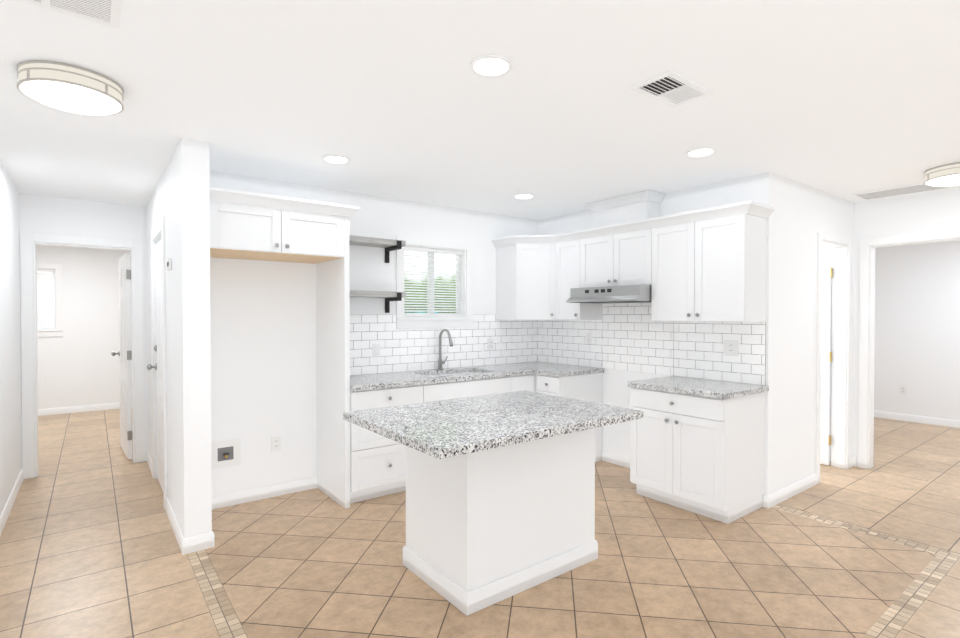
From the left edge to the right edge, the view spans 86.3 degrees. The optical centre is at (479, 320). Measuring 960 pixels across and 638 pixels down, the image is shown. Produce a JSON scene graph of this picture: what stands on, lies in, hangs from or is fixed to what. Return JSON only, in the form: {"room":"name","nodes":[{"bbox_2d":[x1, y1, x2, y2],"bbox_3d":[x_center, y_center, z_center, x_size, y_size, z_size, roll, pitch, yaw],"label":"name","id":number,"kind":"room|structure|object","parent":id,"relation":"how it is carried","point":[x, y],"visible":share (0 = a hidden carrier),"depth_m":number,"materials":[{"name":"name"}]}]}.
{"room":"kitchen","nodes":[
{"label":"kitchen","id":0,"kind":"room"},
{"bbox_2d":[0,162,21,515],"bbox_3d":[-1.446,0.181,0.981,0.120,2.520,8.760,-1,1,-37],"label":"wall","id":1,"kind":"structure","parent":0,"point":[10,416],"depth_m":3.91,"materials":[{"name":"white paint"}]},
{"bbox_2d":[0,469,23,535],"bbox_3d":[-1.423,1.394,1.075,0.013,0.092,8.660,-1,1,-37],"label":"baseboard","id":2,"kind":"structure","parent":1,"relation":"attached to","point":[10,502],"depth_m":3.83,"materials":[{"name":"white paint"}]},
{"bbox_2d":[19,193,147,468],"bbox_3d":[-3.882,0.137,4.705,4.500,2.520,0.120,-1,1,-37],"label":"wall","id":3,"kind":"structure","parent":0,"point":[52,215],"depth_m":4.78,"materials":[{"name":"white paint"}]},
{"bbox_2d":[20,231,144,478],"bbox_3d":[-3.709,0.304,4.827,0.906,2.183,0.134,-1,1,-37],"label":"door frame","id":4,"kind":"structure","parent":3,"relation":"attached to","point":[29,241],"depth_m":4.62,"materials":[{"name":"white paint"}]},
{"bbox_2d":[111,253,131,458],"bbox_3d":[-3.728,0.354,5.349,0.187,2.048,0.733,-1,1,-37],"label":"door","id":5,"kind":"structure","parent":3,"relation":"in","point":[124,353],"depth_m":5.16,"materials":[{"name":"white paint"}]},
{"bbox_2d":[36,245,131,408],"bbox_3d":[-6.082,0.103,7.605,4.740,2.520,0.120,-1,1,-37],"label":"wall","id":6,"kind":"structure","parent":0,"point":[78,363],"depth_m":7.63,"materials":[{"name":"white paint"}]},
{"bbox_2d":[37,263,62,336],"bbox_3d":[-6.554,-0.296,7.223,1.040,1.062,0.149,-1,1,-37],"label":"bedroom window","id":7,"kind":"structure","parent":6,"relation":"in","point":[50,315],"depth_m":7.44,"materials":[{"name":"white paint"}]},
{"bbox_2d":[38,403,119,415],"bbox_3d":[-6.041,1.318,7.566,4.500,0.092,0.013,-1,1,-37],"label":"baseboard","id":8,"kind":"structure","parent":6,"relation":"attached to","point":[64,410],"depth_m":7.60,"materials":[{"name":"white paint"}]},
{"bbox_2d":[146,138,211,537],"bbox_3d":[-2.487,0.144,4.132,0.150,2.520,2.480,-1,1,-37],"label":"wall","id":9,"kind":"structure","parent":0,"point":[180,200],"depth_m":3.17,"materials":[{"name":"white paint"}]},
{"bbox_2d":[147,452,151,472],"bbox_3d":[-3.114,1.350,4.838,0.013,0.092,0.620,-1,1,-37],"label":"baseboard","id":10,"kind":"structure","parent":9,"relation":"attached to","point":[149,460],"depth_m":4.85,"materials":[{"name":"white paint"}]},
{"bbox_2d":[147,239,162,490],"bbox_3d":[-2.602,0.367,4.210,0.187,2.048,0.790,-1,1,-37],"label":"hall door","id":11,"kind":"structure","parent":9,"relation":"in","point":[158,366],"depth_m":4.26,"materials":[{"name":"white paint"}]},
{"bbox_2d":[151,216,166,508],"bbox_3d":[-2.632,0.311,4.187,0.016,2.185,0.970,-1,1,-37],"label":"door frame","id":12,"kind":"structure","parent":9,"relation":"attached to","point":[159,227],"depth_m":3.84,"materials":[{"name":"white paint"}]},
{"bbox_2d":[167,258,170,270],"bbox_3d":[-2.150,-0.389,3.540,0.017,0.080,0.100,-1,1,-37],"label":"thermostat","id":13,"kind":"object","parent":9,"relation":"attached to","point":[168,264],"visible":0.98,"depth_m":3.51,"materials":[{"name":"white plastic"}]},
{"bbox_2d":[165,497,186,554],"bbox_3d":[-2.065,1.366,3.454,0.013,0.092,0.893,-1,1,-37],"label":"baseboard","id":14,"kind":"structure","parent":9,"relation":"attached to","point":[182,542],"depth_m":3.32,"materials":[{"name":"white paint"}]},
{"bbox_2d":[203,531,214,547],"bbox_3d":[-1.865,1.366,3.460,0.013,0.092,0.660,-1,1,-37],"label":"baseboard","id":15,"kind":"structure","parent":9,"relation":"attached to","point":[209,537],"depth_m":3.19,"materials":[{"name":"white paint"}]},
{"bbox_2d":[210,171,537,496],"bbox_3d":[-0.706,0.135,4.886,3.600,2.520,0.150,-1,1,-37],"label":"wall","id":16,"kind":"structure","parent":0,"point":[263,319],"depth_m":4.14,"materials":[{"name":"white paint"}]},
{"bbox_2d":[211,439,240,468],"bbox_3d":[-1.916,1.007,3.860,0.210,0.200,0.035,-1,1,-37],"label":"washer outlet box","id":17,"kind":"object","parent":16,"relation":"attached to","point":[226,453],"visible":0.96,"depth_m":3.87,"materials":[{"name":"white plastic"}]},
{"bbox_2d":[212,477,317,509],"bbox_3d":[-1.729,1.359,4.023,0.910,0.092,0.013,-1,1,-37],"label":"baseboard","id":18,"kind":"structure","parent":16,"relation":"attached to","point":[240,497],"depth_m":4.03,"materials":[{"name":"white paint"}]},
{"bbox_2d":[271,436,280,451],"bbox_3d":[-1.629,0.985,4.094,0.072,0.115,0.008,-1,1,-37],"label":"outlet","id":19,"kind":"object","parent":16,"relation":"attached to","point":[276,443],"visible":1,"depth_m":4.09,"materials":[{"name":"white plastic"}]},
{"bbox_2d":[210,187,359,508],"bbox_3d":[-1.492,0.281,3.782,1.006,2.255,0.654,-1,1,-37],"label":"upper cabinet","id":20,"kind":"object","parent":16,"relation":"attached to","point":[320,240],"visible":0.96,"depth_m":3.80,"materials":[{"name":"white paint"}]},
{"bbox_2d":[349,235,405,262],"bbox_3d":[-0.990,-0.615,4.414,0.683,0.184,0.242,-1,1,-37],"label":"shelf","id":21,"kind":"object","parent":16,"relation":"attached to","point":[388,245],"visible":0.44,"depth_m":4.44,"materials":[{"name":"grey wood"}]},
{"bbox_2d":[350,290,405,312],"bbox_3d":[-0.990,-0.160,4.419,0.683,0.184,0.242,-1,1,-37],"label":"shelf","id":22,"kind":"object","parent":16,"relation":"attached to","point":[392,296],"visible":0.48,"depth_m":4.45,"materials":[{"name":"grey wood"}]},
{"bbox_2d":[396,235,473,328],"bbox_3d":[-0.466,-0.360,5.043,0.870,0.862,0.179,-1,1,-37],"label":"kitchen window","id":23,"kind":"structure","parent":16,"relation":"in","point":[462,316],"depth_m":5.04,"materials":[{"name":"white paint"}]},
{"bbox_2d":[350,315,537,375],"bbox_3d":[-0.342,0.206,5.063,2.488,0.532,0.007,-1,1,-37],"label":"tile backsplash","id":24,"kind":"structure","parent":16,"relation":"attached to","point":[514,341],"depth_m":4.98,"materials":[{"name":"white tile"}]},
{"bbox_2d":[373,344,379,356],"bbox_3d":[-0.931,0.268,4.605,0.072,0.115,0.009,-1,1,-37],"label":"light switch","id":25,"kind":"object","parent":24,"relation":"attached to","point":[376,350],"visible":1,"depth_m":4.60,"materials":[{"name":"white plastic"}]},
{"bbox_2d":[488,339,492,349],"bbox_3d":[0.113,0.249,5.397,0.072,0.115,0.008,-1,1,-37],"label":"electrical outlet","id":26,"kind":"object","parent":24,"relation":"attached to","point":[490,344],"visible":1,"depth_m":5.39,"materials":[{"name":"white plastic"}]},
{"bbox_2d":[0,0,959,219],"bbox_3d":[0.350,-1.173,4.737,11.700,0.100,12.600,-1,1,-37],"label":"ceiling","id":27,"kind":"structure","parent":0,"point":[401,100],"depth_m":2.52,"materials":[{"name":"white paint"}]},
{"bbox_2d":[14,0,121,28],"bbox_3d":[-1.375,-1.080,1.459,0.590,0.008,0.660,-1,1,-37],"label":"ceiling vent","id":28,"kind":"object","parent":27,"relation":"in","point":[105,12],"visible":1,"depth_m":1.78,"materials":[{"name":"white paint"}]},
{"bbox_2d":[17,60,123,114],"bbox_3d":[-1.857,-1.045,2.336,0.382,0.098,0.382,-1,1,-37],"label":"light","id":29,"kind":"object","parent":27,"relation":"attached to","point":[68,87],"visible":1,"depth_m":2.24,"materials":[{"name":"white glass"}]},
{"bbox_2d":[322,155,349,163],"bbox_3d":[-0.985,-1.104,3.508,0.184,0.008,0.184,-1,1,-37],"label":"recessed light","id":30,"kind":"object","parent":27,"relation":"in","point":[337,159],"visible":0.96,"depth_m":3.50,"materials":[{"name":"white paint"}]},
{"bbox_2d":[470,55,512,76],"bbox_3d":[0.048,-1.089,2.194,0.184,0.008,0.184,-1,1,-37],"label":"recessed light","id":31,"kind":"object","parent":27,"relation":"in","point":[491,65],"visible":1,"depth_m":2.18,"materials":[{"name":"white paint"}]},
{"bbox_2d":[514,194,533,198],"bbox_3d":[0.397,-1.117,4.607,0.184,0.008,0.184,-1,1,-37],"label":"recessed light","id":32,"kind":"object","parent":27,"relation":"in","point":[523,196],"visible":0.98,"depth_m":4.59,"materials":[{"name":"white paint"}]},
{"bbox_2d":[630,70,712,107],"bbox_3d":[0.910,-1.091,2.426,0.360,0.009,0.210,-1,1,-37],"label":"ceiling vent","id":33,"kind":"object","parent":27,"relation":"in","point":[671,88],"visible":1,"depth_m":2.42,"materials":[{"name":"white metal"}]},
{"bbox_2d":[685,148,715,156],"bbox_3d":[1.447,-1.102,3.360,0.184,0.008,0.184,-1,1,-37],"label":"recessed light","id":34,"kind":"object","parent":27,"relation":"in","point":[700,152],"visible":1,"depth_m":3.35,"materials":[{"name":"white paint"}]},
{"bbox_2d":[850,183,953,200],"bbox_3d":[3.623,-1.114,4.409,0.380,0.008,0.620,-1,1,-37],"label":"ceiling vent","id":35,"kind":"object","parent":27,"relation":"in","point":[895,191],"visible":0.81,"depth_m":4.42,"materials":[{"name":"white metal"}]},
{"bbox_2d":[924,162,959,186],"bbox_3d":[3.479,-1.061,3.723,0.382,0.098,0.382,-1,1,-37],"label":"ceiling light","id":36,"kind":"object","parent":27,"relation":"attached to","point":[944,175],"visible":1,"depth_m":3.69,"materials":[{"name":"white glass"}]},
{"bbox_2d":[0,409,959,637],"bbox_3d":[0.350,1.422,4.767,11.700,0.050,12.600,-1,1,-37],"label":"floor","id":37,"kind":"structure","parent":0,"point":[315,563],"depth_m":2.98,"materials":[{"name":"tile"}]},
{"bbox_2d":[350,385,433,503],"bbox_3d":[-0.874,0.962,4.289,0.687,0.880,0.606,-1,1,-37],"label":"base cabinet","id":38,"kind":"object","parent":37,"relation":"on","point":[377,465],"depth_m":3.99,"materials":[{"name":"white paint"}]},
{"bbox_2d":[350,365,533,392],"bbox_3d":[-0.400,0.498,4.624,1.855,0.040,0.636,-1,1,-37],"label":"countertop","id":39,"kind":"structure","parent":38,"relation":"on","point":[357,383],"depth_m":4.41,"materials":[{"name":"grey stone"}]},
{"bbox_2d":[437,329,452,369],"bbox_3d":[-0.308,0.276,4.897,0.109,0.397,0.243,-1,1,-37],"label":"faucet","id":40,"kind":"object","parent":39,"relation":"on","point":[440,362],"visible":1,"depth_m":4.94,"materials":[{"name":"silver metal"}]},
{"bbox_2d":[426,369,477,376],"bbox_3d":[-0.241,0.609,4.768,0.722,0.208,0.392,-1,1,-37],"label":"sink","id":41,"kind":"object","parent":39,"relation":"in","point":[463,370],"depth_m":4.90,"materials":[{"name":"silver metal"}]},
{"bbox_2d":[434,377,513,400],"bbox_3d":[-0.270,0.957,4.747,0.949,0.880,0.606,-1,1,-37],"label":"base cabinet","id":42,"kind":"object","parent":37,"relation":"on","point":[492,385],"depth_m":4.52,"materials":[{"name":"white paint"}]},
{"bbox_2d":[403,426,601,615],"bbox_3d":[0.126,0.977,3.009,0.963,0.880,0.641,-1,1,-37],"label":"kitchen island","id":43,"kind":"object","parent":37,"relation":"on","point":[500,496],"depth_m":2.71,"materials":[{"name":"white paint"}]},
{"bbox_2d":[343,390,642,461],"bbox_3d":[0.079,0.519,2.813,1.340,0.040,0.970,-1,1,-37],"label":"island countertop","id":44,"kind":"structure","parent":43,"relation":"on","point":[451,428],"depth_m":2.60,"materials":[{"name":"grey stone"}]},
{"bbox_2d":[514,373,533,391],"bbox_3d":[0.212,0.952,5.112,0.377,0.880,0.606,-1,1,-37],"label":"base cabinet","id":45,"kind":"object","parent":37,"relation":"on","point":[520,383],"depth_m":4.89,"materials":[{"name":"white paint"}]},
{"bbox_2d":[534,373,602,461],"bbox_3d":[0.883,0.954,5.015,0.615,0.880,0.295,-1,1,-37],"label":"base cabinet","id":46,"kind":"object","parent":37,"relation":"on","point":[590,387],"depth_m":4.91,"materials":[{"name":"white paint"}]},
{"bbox_2d":[514,361,603,376],"bbox_3d":[0.688,0.491,5.250,0.635,0.040,0.954,-1,1,-37],"label":"countertop","id":47,"kind":"structure","parent":46,"relation":"on","point":[544,369],"depth_m":4.97,"materials":[{"name":"grey stone"}]},
{"bbox_2d":[628,376,768,523],"bbox_3d":[1.667,0.946,3.957,0.644,0.920,0.790,-1,1,-37],"label":"base cabinet","id":48,"kind":"object","parent":37,"relation":"on","point":[697,445],"visible":0.98,"depth_m":3.73,"materials":[{"name":"white paint"}]},
{"bbox_2d":[537,175,752,467],"bbox_3d":[1.419,0.135,4.914,0.120,2.520,2.375,-1,1,-37],"label":"wall","id":49,"kind":"structure","parent":0,"point":[616,437],"depth_m":4.87,"materials":[{"name":"white paint"}]},
{"bbox_2d":[492,235,555,319],"bbox_3d":[0.612,-0.433,5.362,0.613,0.845,0.670,-1,1,-37],"label":"upper cabinet","id":50,"kind":"object","parent":49,"relation":"attached to","point":[525,270],"depth_m":5.16,"materials":[{"name":"white paint"}]},
{"bbox_2d":[556,230,602,319],"bbox_3d":[0.973,-0.430,5.079,0.380,0.845,0.437,-1,1,-37],"label":"upper cabinet","id":51,"kind":"object","parent":49,"relation":"attached to","point":[569,245],"depth_m":4.98,"materials":[{"name":"white paint"}]},
{"bbox_2d":[584,218,651,287],"bbox_3d":[1.320,-0.575,4.654,0.338,0.545,0.776,-1,1,-37],"label":"upper cabinet","id":52,"kind":"object","parent":49,"relation":"attached to","point":[617,253],"depth_m":4.51,"materials":[{"name":"white paint"}]},
{"bbox_2d":[566,285,651,302],"bbox_3d":[1.237,-0.231,4.595,0.529,0.135,0.764,-1,1,-37],"label":"range hood","id":53,"kind":"object","parent":52,"relation":"attached to","point":[627,294],"visible":0.92,"depth_m":4.39,"materials":[{"name":"silver metal"}]},
{"bbox_2d":[592,190,663,225],"bbox_3d":[1.345,-0.948,4.741,0.188,0.347,0.600,-1,1,-37],"label":"soffit","id":54,"kind":"object","parent":49,"relation":"attached to","point":[643,204],"depth_m":4.59,"materials":[{"name":"white paint"}]},
{"bbox_2d":[538,302,765,384],"bbox_3d":[1.402,0.087,4.827,0.008,0.775,2.460,-1,1,-37],"label":"tile backsplash","id":55,"kind":"structure","parent":49,"relation":"attached to","point":[633,337],"depth_m":4.61,"materials":[{"name":"white tile"}]},
{"bbox_2d":[586,333,591,343],"bbox_3d":[1.108,0.181,5.202,0.008,0.115,0.072,-1,1,-37],"label":"electrical outlet","id":56,"kind":"object","parent":55,"relation":"attached to","point":[588,338],"visible":1,"depth_m":5.20,"materials":[{"name":"white plastic"}]},
{"bbox_2d":[723,340,738,355],"bbox_3d":[1.984,0.215,4.047,0.008,0.125,0.120,-1,1,-37],"label":"electrical outlet","id":57,"kind":"object","parent":55,"relation":"attached to","point":[730,347],"visible":1,"depth_m":4.04,"materials":[{"name":"white plastic"}]},
{"bbox_2d":[651,202,767,321],"bbox_3d":[1.767,-0.418,4.066,0.338,0.845,0.821,-1,1,-37],"label":"upper cabinet","id":58,"kind":"object","parent":49,"relation":"attached to","point":[707,265],"depth_m":3.84,"materials":[{"name":"white paint"}]},
{"bbox_2d":[753,172,853,495],"bbox_3d":[2.882,0.140,4.458,1.900,2.520,0.120,-1,1,-37],"label":"wall","id":59,"kind":"structure","parent":0,"point":[800,217],"depth_m":4.10,"materials":[{"name":"white paint"}]},
{"bbox_2d":[763,473,816,508],"bbox_3d":[2.533,1.358,4.139,0.968,0.092,0.038,-1,1,-37],"label":"baseboard","id":60,"kind":"structure","parent":59,"relation":"attached to","point":[784,494],"depth_m":4.05,"materials":[{"name":"white paint"}]},
{"bbox_2d":[816,232,851,483],"bbox_3d":[3.155,0.318,4.655,0.770,2.160,0.134,-1,1,-37],"label":"door frame","id":61,"kind":"structure","parent":59,"relation":"attached to","point":[841,321],"depth_m":4.82,"materials":[{"name":"white paint"}]},
{"bbox_2d":[820,251,832,464],"bbox_3d":[3.160,0.356,5.134,0.187,2.048,0.632,-1,1,-37],"label":"door","id":62,"kind":"structure","parent":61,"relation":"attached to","point":[826,356],"depth_m":4.90,"materials":[{"name":"white paint"}]},
{"bbox_2d":[822,188,959,466],"bbox_3d":[4.490,0.148,3.811,0.120,2.520,6.096,-1,1,-37],"label":"wall","id":63,"kind":"structure","parent":0,"point":[926,212],"depth_m":4.69,"materials":[{"name":"white paint"}]},
{"bbox_2d":[850,456,855,466],"bbox_3d":[3.559,1.349,4.888,0.080,0.092,0.035,-1,1,-37],"label":"baseboard","id":64,"kind":"structure","parent":63,"relation":"attached to","point":[852,461],"depth_m":4.89,"materials":[{"name":"white paint"}]},
{"bbox_2d":[858,228,959,468],"bbox_3d":[4.164,0.315,4.227,0.134,2.175,1.700,-1,1,-37],"label":"door frame","id":65,"kind":"structure","parent":63,"relation":"attached to","point":[866,369],"depth_m":4.82,"materials":[{"name":"white paint"}]},
{"bbox_2d":[874,241,959,420],"bbox_3d":[6.867,0.126,5.691,0.120,2.520,6.220,-1,1,-37],"label":"wall","id":66,"kind":"structure","parent":0,"point":[917,323],"depth_m":6.88,"materials":[{"name":"white paint"}]},
{"bbox_2d":[900,386,906,394],"bbox_3d":[5.793,0.950,7.007,0.008,0.115,0.072,-1,1,-37],"label":"outlet","id":67,"kind":"object","parent":66,"relation":"attached to","point":[903,389],"visible":1,"depth_m":7.00,"materials":[{"name":"white plastic"}]},
{"bbox_2d":[874,410,959,427],"bbox_3d":[6.820,1.340,5.657,0.013,0.092,6.000,-1,1,-37],"label":"baseboard","id":68,"kind":"structure","parent":66,"relation":"attached to","point":[922,419],"depth_m":6.88,"materials":[{"name":"white paint"}]},
{"label":"outside","id":69,"kind":"structure","parent":0,"visible":0},
{"bbox_2d":[404,251,455,312],"bbox_3d":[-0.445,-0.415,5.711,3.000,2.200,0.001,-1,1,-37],"label":"view from the kitchen","id":70,"kind":"structure","parent":69,"point":[426,281],"depth_m":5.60,"materials":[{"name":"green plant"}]}
]}

